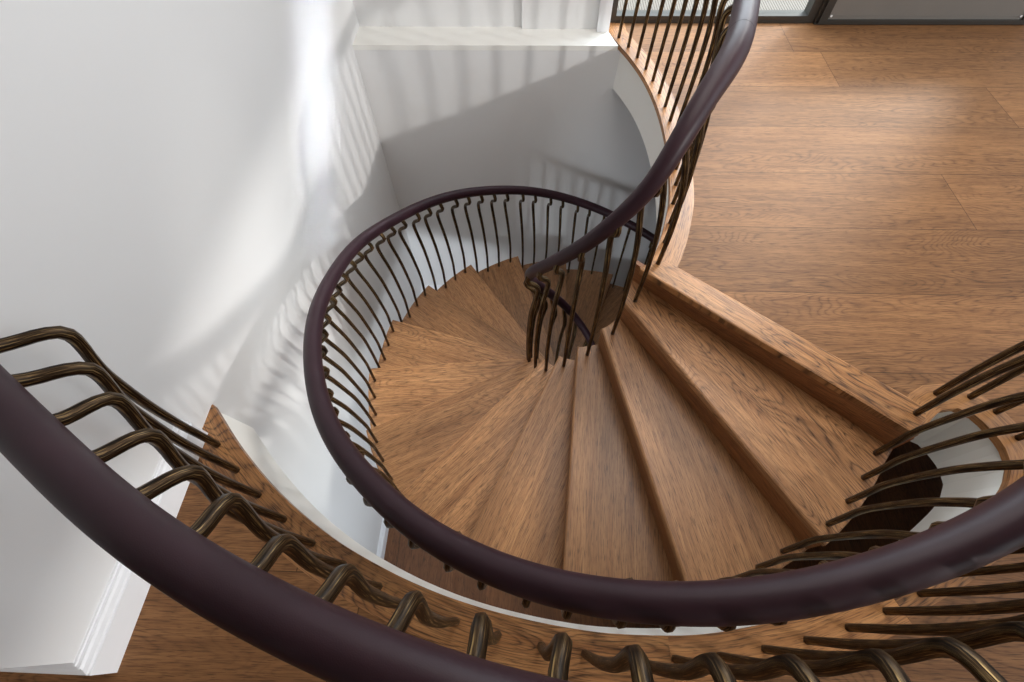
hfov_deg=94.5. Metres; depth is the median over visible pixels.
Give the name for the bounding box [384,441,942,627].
floor
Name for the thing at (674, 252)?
trim
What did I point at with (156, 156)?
wall
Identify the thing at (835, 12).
door
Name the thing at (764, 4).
floor
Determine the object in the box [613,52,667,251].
trim
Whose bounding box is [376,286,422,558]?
baseboard
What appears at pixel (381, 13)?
wall
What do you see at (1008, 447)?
trim
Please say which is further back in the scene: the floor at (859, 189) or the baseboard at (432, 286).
the baseboard at (432, 286)
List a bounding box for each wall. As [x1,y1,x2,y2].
[0,0,421,668]
[353,0,521,26]
[354,49,655,286]
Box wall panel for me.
[522,0,599,28]
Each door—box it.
[610,0,827,23]
[814,0,1023,24]
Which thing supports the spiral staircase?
on the floor at (418, 563)
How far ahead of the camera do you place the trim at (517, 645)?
1.52 m
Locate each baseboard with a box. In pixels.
[0,419,207,675]
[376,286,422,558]
[424,285,441,289]
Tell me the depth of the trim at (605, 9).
3.26 m
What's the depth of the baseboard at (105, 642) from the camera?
1.45 m
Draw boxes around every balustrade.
[0,185,1023,681]
[523,0,760,370]
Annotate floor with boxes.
[0,23,1023,681]
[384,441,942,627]
[617,0,808,9]
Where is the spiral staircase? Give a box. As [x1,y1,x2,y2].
[366,256,925,580]
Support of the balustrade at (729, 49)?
attached to the spiral staircase
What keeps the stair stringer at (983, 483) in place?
attached to the wall at (156, 156)
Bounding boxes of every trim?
[199,404,673,681]
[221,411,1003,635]
[352,26,617,50]
[596,0,612,31]
[609,23,693,266]
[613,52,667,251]
[668,599,911,681]
[894,383,1023,618]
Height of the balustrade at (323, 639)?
3.492 m
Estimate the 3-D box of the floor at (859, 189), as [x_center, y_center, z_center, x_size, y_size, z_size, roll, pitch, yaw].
[0.695,1.721,1.012,13.300,0.032,9.345,1,59,2]
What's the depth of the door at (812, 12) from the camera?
3.36 m
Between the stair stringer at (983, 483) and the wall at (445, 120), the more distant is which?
the wall at (445, 120)
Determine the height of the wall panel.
2.712 m
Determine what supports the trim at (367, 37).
on the wall at (445, 120)
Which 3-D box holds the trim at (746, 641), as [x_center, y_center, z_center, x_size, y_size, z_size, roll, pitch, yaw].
[0.862,0.931,1.484,0.784,0.033,0.163,-10,59,-5]

